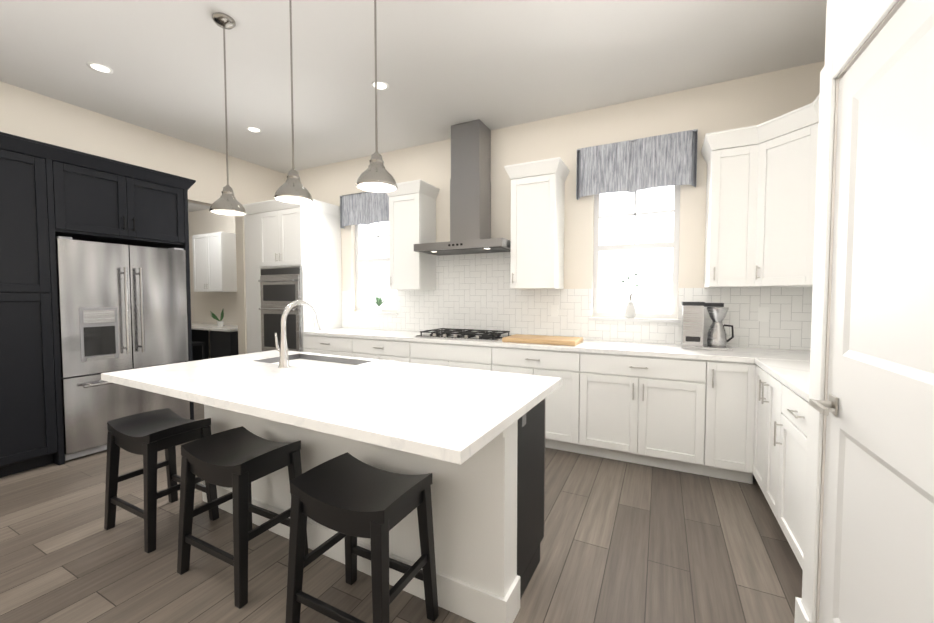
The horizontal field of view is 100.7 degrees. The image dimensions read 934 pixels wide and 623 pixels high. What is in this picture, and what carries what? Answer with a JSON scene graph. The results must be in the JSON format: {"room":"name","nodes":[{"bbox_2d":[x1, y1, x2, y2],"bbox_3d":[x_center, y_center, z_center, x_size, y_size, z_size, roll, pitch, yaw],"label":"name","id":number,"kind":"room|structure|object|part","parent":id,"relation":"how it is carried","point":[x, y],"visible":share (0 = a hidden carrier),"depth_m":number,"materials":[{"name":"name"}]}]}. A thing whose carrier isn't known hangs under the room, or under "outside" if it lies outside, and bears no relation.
{"room":"kitchen","nodes":[
{"label":"kitchen","id":0,"kind":"room"},
{"bbox_2d":[0,81,283,354],"bbox_3d":[-3.946,-0.342,3.190,0.150,3.100,5.550,1,3,27],"label":"wall","id":1,"kind":"structure","parent":0,"point":[25,113],"depth_m":4.09,"materials":[{"name":"beige paint"}]},
{"bbox_2d":[56,148,187,247],"bbox_3d":[-3.291,-0.962,3.553,0.668,0.630,0.920,1,3,27],"label":"upper cabinet","id":2,"kind":"object","parent":1,"relation":"attached to","point":[104,201],"depth_m":3.36,"materials":[{"name":"black wood"}]},
{"bbox_2d":[188,209,237,358],"bbox_3d":[-4.339,-0.514,7.526,4.750,3.100,0.150,1,3,27],"label":"wall","id":3,"kind":"structure","parent":0,"point":[204,304],"depth_m":7.87,"materials":[{"name":"beige paint"}]},
{"bbox_2d":[192,232,236,291],"bbox_3d":[-4.850,-0.932,7.460,0.920,1.100,0.393,1,3,27],"label":"upper cabinet","id":4,"kind":"object","parent":3,"relation":"attached to","point":[214,263],"visible":1,"depth_m":7.28,"materials":[{"name":"white wood"}]},
{"bbox_2d":[253,354,300,361],"bbox_3d":[-1.324,0.434,2.686,0.015,0.238,0.394,1,3,28],"label":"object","id":5,"kind":"structure","parent":0,"relation":"attached to","point":[289,355],"depth_m":2.64,"materials":[{"name":"silver metal"}]},
{"bbox_2d":[301,354,364,361],"bbox_3d":[-0.913,0.434,2.681,0.720,0.238,0.015,1,3,28],"label":"sink","id":6,"kind":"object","parent":0,"relation":"attached to","point":[302,355],"depth_m":2.67,"materials":[{"name":"silver metal"}]},
{"bbox_2d":[0,402,802,622],"bbox_3d":[-2.984,1.233,3.329,11.200,0.060,6.750,1,3,27],"label":"floor","id":7,"kind":"structure","parent":0,"point":[625,542],"depth_m":1.96,"materials":[{"name":"brown wood"}]},
{"bbox_2d":[0,132,64,477],"bbox_3d":[-3.721,-0.009,2.735,0.668,2.470,0.995,1,3,27],"label":"tall cabinet","id":8,"kind":"object","parent":7,"relation":"on","point":[49,193],"depth_m":2.89,"materials":[{"name":"black wood"}]},
{"bbox_2d":[55,236,189,460],"bbox_3d":[-3.251,0.291,3.583,0.742,1.803,0.906,1,3,27],"label":"refrigerator","id":9,"kind":"object","parent":7,"relation":"on","point":[121,307],"visible":0.77,"depth_m":3.31,"materials":[{"name":"grey metal"}]},
{"bbox_2d":[104,408,218,552],"bbox_3d":[-1.786,0.933,2.260,0.483,0.622,0.363,1,3,27],"label":"stool","id":10,"kind":"object","parent":7,"relation":"on","point":[148,435],"visible":0.92,"depth_m":2.20,"materials":[{"name":"black wood"}]},
{"bbox_2d":[192,341,205,360],"bbox_3d":[-5.156,0.612,7.114,0.440,0.879,0.420,1,3,27],"label":"chair","id":11,"kind":"object","parent":7,"relation":"on","point":[196,343],"visible":0.23,"depth_m":7.18,"materials":[{"name":"grey wood"}]},
{"bbox_2d":[191,323,238,360],"bbox_3d":[-4.981,0.659,7.463,2.300,0.760,0.618,1,3,27],"label":"desk","id":12,"kind":"object","parent":7,"relation":"on","point":[224,341],"visible":0.4,"depth_m":6.90,"materials":[{"name":"wood"}]},
{"bbox_2d":[210,308,223,326],"bbox_3d":[-4.600,0.118,7.188,0.165,0.341,0.243,1,3,27],"label":"potted plant","id":13,"kind":"object","parent":12,"relation":"on","point":[219,322],"visible":1,"depth_m":7.17,"materials":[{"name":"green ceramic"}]},
{"bbox_2d":[177,426,308,608],"bbox_3d":[-1.102,0.948,1.906,0.483,0.622,0.363,1,3,27],"label":"stool","id":14,"kind":"object","parent":7,"relation":"on","point":[238,460],"visible":0.96,"depth_m":1.83,"materials":[{"name":"black wood"}]},
{"bbox_2d":[243,199,341,353],"bbox_3d":[-2.290,-0.118,5.072,1.122,2.503,0.714,1,3,27],"label":"tall cabinet","id":15,"kind":"object","parent":7,"relation":"on","point":[292,252],"visible":0.77,"depth_m":4.81,"materials":[{"name":"white wood"}]},
{"bbox_2d":[303,333,354,356],"bbox_3d":[-1.438,0.711,4.719,0.826,0.875,0.638,1,3,27],"label":"base cabinet","id":16,"kind":"object","parent":7,"relation":"on","point":[313,342],"depth_m":4.42,"materials":[{"name":"white wood"}]},
{"bbox_2d":[285,452,438,622],"bbox_3d":[-0.414,0.962,1.549,0.483,0.622,0.363,1,3,27],"label":"stool","id":17,"kind":"object","parent":7,"relation":"on","point":[348,498],"visible":1,"depth_m":1.49,"materials":[{"name":"black wood"}]},
{"bbox_2d":[202,358,549,622],"bbox_3d":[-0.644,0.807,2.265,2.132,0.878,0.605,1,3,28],"label":"kitchen island","id":18,"kind":"object","parent":7,"relation":"on","point":[488,512],"depth_m":1.68,"materials":[{"name":"white wood"}]},
{"bbox_2d":[101,358,536,465],"bbox_3d":[-0.853,0.364,1.857,2.240,0.038,0.640,1,3,28],"label":"island countertop","id":19,"kind":"structure","parent":18,"relation":"on","point":[451,424],"depth_m":1.57,"materials":[{"name":"white stone"}]},
{"bbox_2d":[274,300,320,367],"bbox_3d":[-1.040,0.126,2.385,0.110,0.395,0.303,1,3,28],"label":"faucet","id":20,"kind":"object","parent":19,"relation":"on","point":[282,350],"visible":1,"depth_m":2.27,"materials":[{"name":"silver metal"}]},
{"bbox_2d":[355,337,414,362],"bbox_3d":[-0.780,0.724,4.388,0.891,0.875,0.638,1,3,27],"label":"base cabinet","id":21,"kind":"object","parent":7,"relation":"on","point":[379,348],"depth_m":4.06,"materials":[{"name":"white wood"}]},
{"bbox_2d":[415,341,498,370],"bbox_3d":[-0.033,0.739,4.013,1.022,0.875,0.638,1,3,27],"label":"base cabinet","id":22,"kind":"object","parent":7,"relation":"on","point":[441,353],"depth_m":3.67,"materials":[{"name":"white wood"}]},
{"bbox_2d":[499,345,590,454],"bbox_3d":[0.717,0.754,3.637,0.903,0.875,0.638,1,3,27],"label":"base cabinet","id":23,"kind":"object","parent":7,"relation":"on","point":[566,406],"depth_m":3.25,"materials":[{"name":"white wood"}]},
{"bbox_2d":[587,353,694,472],"bbox_3d":[1.460,0.769,3.263,1.006,0.875,0.638,1,3,27],"label":"base cabinet","id":24,"kind":"object","parent":7,"relation":"on","point":[641,408],"depth_m":2.97,"materials":[{"name":"white wood"}]},
{"bbox_2d":[307,329,809,360],"bbox_3d":[0.437,0.290,3.748,5.032,0.038,0.639,1,3,27],"label":"countertop","id":25,"kind":"structure","parent":24,"relation":"on","point":[652,349],"depth_m":3.16,"materials":[{"name":"white stone"}]},
{"bbox_2d":[415,328,510,340],"bbox_3d":[-0.022,0.232,4.006,0.890,0.056,0.510,1,3,27],"label":"cooktop","id":26,"kind":"object","parent":25,"relation":"in","point":[470,334],"visible":0.98,"depth_m":3.89,"materials":[{"name":"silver metal"}]},
{"bbox_2d":[502,334,582,345],"bbox_3d":[0.697,0.258,3.555,0.660,0.040,0.370,1,3,27],"label":"cutting board","id":27,"kind":"object","parent":25,"relation":"on","point":[550,340],"visible":1,"depth_m":3.46,"materials":[{"name":"brown wood"}]},
{"bbox_2d":[681,302,733,350],"bbox_3d":[1.918,0.110,3.086,0.358,0.372,0.220,1,3,27],"label":"coffee maker","id":28,"kind":"object","parent":25,"relation":"on","point":[693,323],"visible":1,"depth_m":3.03,"materials":[{"name":"silver metal"}]},
{"bbox_2d":[691,357,746,481],"bbox_3d":[1.951,0.780,2.982,0.366,0.875,0.699,1,3,27],"label":"base cabinet","id":29,"kind":"object","parent":7,"relation":"on","point":[739,414],"depth_m":2.75,"materials":[{"name":"white wood"}]},
{"bbox_2d":[755,357,809,400],"bbox_3d":[1.959,0.363,1.917,0.650,0.038,1.269,1,3,27],"label":"countertop","id":30,"kind":"structure","parent":29,"relation":"on","point":[796,374],"depth_m":2.17,"materials":[{"name":"white stone"}]},
{"bbox_2d":[743,361,766,491],"bbox_3d":[2.153,0.805,2.345,0.688,0.875,0.421,1,3,27],"label":"base cabinet","id":31,"kind":"object","parent":7,"relation":"on","point":[756,375],"depth_m":2.60,"materials":[{"name":"white wood"}]},
{"bbox_2d":[763,373,774,507],"bbox_3d":[2.036,0.816,2.069,0.648,0.875,0.422,1,3,27],"label":"base cabinet","id":32,"kind":"object","parent":7,"relation":"on","point":[770,380],"depth_m":2.29,"materials":[{"name":"white wood"}]},
{"bbox_2d":[771,377,808,569],"bbox_3d":[1.839,0.831,1.677,0.648,0.875,0.701,1,3,27],"label":"base cabinet","id":33,"kind":"object","parent":7,"relation":"on","point":[789,435],"depth_m":1.93,"materials":[{"name":"white wood"}]},
{"bbox_2d":[0,0,826,211],"bbox_3d":[-2.984,-1.924,3.204,11.200,0.060,6.750,1,3,27],"label":"ceiling","id":34,"kind":"structure","parent":0,"point":[443,66],"depth_m":2.89,"materials":[{"name":"white paint"}]},
{"bbox_2d":[87,62,112,73],"bbox_3d":[-2.835,-1.882,2.990,0.148,0.004,0.148,-1,2,-18],"label":"recessed light","id":35,"kind":"object","parent":34,"relation":"in","point":[99,67],"depth_m":2.98,"materials":[{"name":"white"}]},
{"bbox_2d":[209,12,246,215],"bbox_3d":[-1.553,-1.252,2.493,0.210,1.224,0.210,1,3,27],"label":"pendant light","id":36,"kind":"object","parent":34,"relation":"hanging from","point":[226,203],"visible":1,"depth_m":2.48,"materials":[{"name":"silver metal"}]},
{"bbox_2d":[246,126,261,132],"bbox_3d":[-2.256,-1.926,4.097,0.148,0.004,0.148,-1,2,-18],"label":"recessed light","id":37,"kind":"object","parent":34,"relation":"in","point":[256,130],"depth_m":4.09,"materials":[{"name":"white"}]},
{"bbox_2d":[274,0,312,203],"bbox_3d":[-1.003,-1.249,2.217,0.210,1.209,0.210,1,3,27],"label":"pendant light","id":38,"kind":"object","parent":34,"relation":"hanging from","point":[292,189],"visible":1,"depth_m":2.21,"materials":[{"name":"silver metal"}]},
{"bbox_2d":[356,0,397,192],"bbox_3d":[-0.458,-1.236,1.943,0.210,1.214,0.210,1,3,27],"label":"pendant light","id":39,"kind":"object","parent":34,"relation":"hanging from","point":[375,176],"visible":1,"depth_m":1.94,"materials":[{"name":"silver metal"}]},
{"bbox_2d":[371,81,388,90],"bbox_3d":[-0.728,-1.892,3.240,0.148,0.004,0.148,-1,2,-18],"label":"recessed light","id":40,"kind":"object","parent":34,"relation":"in","point":[381,85],"depth_m":3.24,"materials":[{"name":"white"}]},
{"bbox_2d":[284,61,824,349],"bbox_3d":[0.137,-0.388,4.332,6.420,3.100,0.160,1,3,27],"label":"wall","id":41,"kind":"structure","parent":0,"point":[758,99],"depth_m":3.72,"materials":[{"name":"beige paint"}]},
{"bbox_2d":[340,192,388,228],"bbox_3d":[-1.224,-1.284,4.839,0.905,0.410,0.075,1,3,27],"label":"valance","id":42,"kind":"object","parent":41,"relation":"attached to","point":[366,208],"visible":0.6,"depth_m":4.83,"materials":[{"name":"grey fabric"}]},
{"bbox_2d":[349,221,397,314],"bbox_3d":[-1.156,-0.627,4.945,0.830,1.370,0.180,1,3,27],"label":"window","id":43,"kind":"structure","parent":41,"relation":"in","point":[372,257],"depth_m":5.06,"materials":[{"name":"white glass"}]},
{"bbox_2d":[374,294,384,311],"bbox_3d":[-1.113,-0.107,4.911,0.168,0.230,0.084,1,3,27],"label":"potted plant","id":44,"kind":"object","parent":43,"relation":"on","point":[379,302],"visible":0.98,"depth_m":4.89,"materials":[{"name":"green plant"}]},
{"bbox_2d":[387,181,438,289],"bbox_3d":[-0.616,-0.815,4.408,0.411,1.140,0.348,1,3,27],"label":"upper cabinet","id":45,"kind":"object","parent":41,"relation":"attached to","point":[412,207],"depth_m":4.27,"materials":[{"name":"white wood"}]},
{"bbox_2d":[414,119,510,255],"bbox_3d":[-0.005,-1.270,3.991,0.990,1.306,0.491,1,3,27],"label":"range hood","id":46,"kind":"object","parent":41,"relation":"attached to","point":[470,207],"visible":0.96,"depth_m":3.95,"materials":[{"name":"silver metal"}]},
{"bbox_2d":[507,161,566,288],"bbox_3d":[0.686,-0.790,3.753,0.434,1.140,0.348,1,3,27],"label":"upper cabinet","id":47,"kind":"object","parent":41,"relation":"attached to","point":[537,188],"depth_m":3.60,"materials":[{"name":"white wood"}]},
{"bbox_2d":[342,252,812,349],"bbox_3d":[0.582,-0.198,4.018,5.034,0.915,0.013,1,3,27],"label":"tile backsplash","id":48,"kind":"structure","parent":41,"relation":"attached to","point":[474,291],"depth_m":3.86,"materials":[{"name":"white tile"}]},
{"bbox_2d":[589,185,680,322],"bbox_3d":[1.551,-0.573,3.585,0.830,1.370,0.180,1,3,27],"label":"window","id":49,"kind":"structure","parent":41,"relation":"in","point":[637,232],"depth_m":3.63,"materials":[{"name":"white glass"}]},
{"bbox_2d":[621,273,638,317],"bbox_3d":[1.504,-0.146,3.575,0.148,0.416,0.100,1,3,27],"label":"vase","id":50,"kind":"object","parent":49,"relation":"on","point":[630,310],"visible":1,"depth_m":3.55,"materials":[{"name":"grey ceramic"}]},
{"bbox_2d":[576,129,697,199],"bbox_3d":[1.490,-1.294,3.469,0.987,0.460,0.077,1,3,27],"label":"valance","id":51,"kind":"object","parent":41,"relation":"attached to","point":[635,165],"visible":1,"depth_m":3.42,"materials":[{"name":"grey fabric"}]},
{"bbox_2d":[703,126,750,287],"bbox_3d":[2.088,-0.761,3.029,0.343,1.140,0.384,1,3,27],"label":"upper cabinet","id":52,"kind":"object","parent":41,"relation":"attached to","point":[725,266],"depth_m":2.92,"materials":[{"name":"white wood"}]},
{"bbox_2d":[743,101,814,287],"bbox_3d":[2.384,-0.749,2.721,0.668,1.140,0.669,1,3,27],"label":"upper cabinet","id":53,"kind":"object","parent":41,"relation":"attached to","point":[779,151],"depth_m":2.69,"materials":[{"name":"white wood"}]},
{"bbox_2d":[807,93,819,286],"bbox_3d":[2.296,-0.729,2.231,0.384,1.140,0.492,1,3,27],"label":"upper cabinet","id":54,"kind":"object","parent":0,"relation":"attached to","point":[814,140],"depth_m":2.50,"materials":[{"name":"white wood"}]},
{"bbox_2d":[816,0,905,622],"bbox_3d":[0.906,-0.203,-0.332,0.853,3.100,3.610,1,3,27],"label":"wall","id":55,"kind":"structure","parent":0,"point":[842,16],"depth_m":1.36,"materials":[{"name":"white paint"}]},
{"bbox_2d":[794,597,809,622],"bbox_3d":[-1.815,1.223,1.187,5.509,0.130,3.475,1,3,27],"label":"baseboard","id":56,"kind":"structure","parent":55,"relation":"attached to","point":[801,616],"depth_m":1.50,"materials":[{"name":"white wood"}]},
{"bbox_2d":[802,0,897,622],"bbox_3d":[1.094,0.206,1.024,0.012,2.175,1.046,1,3,27],"label":"door frame","id":57,"kind":"structure","parent":55,"relation":"attached to","point":[870,19],"depth_m":1.41,"materials":[{"name":"white wood"}]},
{"bbox_2d":[809,0,933,622],"bbox_3d":[1.084,0.253,1.016,0.100,2.067,0.820,1,3,27],"label":"pantry door","id":58,"kind":"structure","parent":55,"relation":"in","point":[877,559],"depth_m":1.05,"materials":[{"name":"white wood"}]},
{"bbox_3d":[1.201,0.318,1.288,0.066,0.064,0.157,1,3,27],"label":"door lever handle","id":59,"kind":"part","parent":58,"relation":"part of","materials":[{"name":"silver metal"}]}
]}

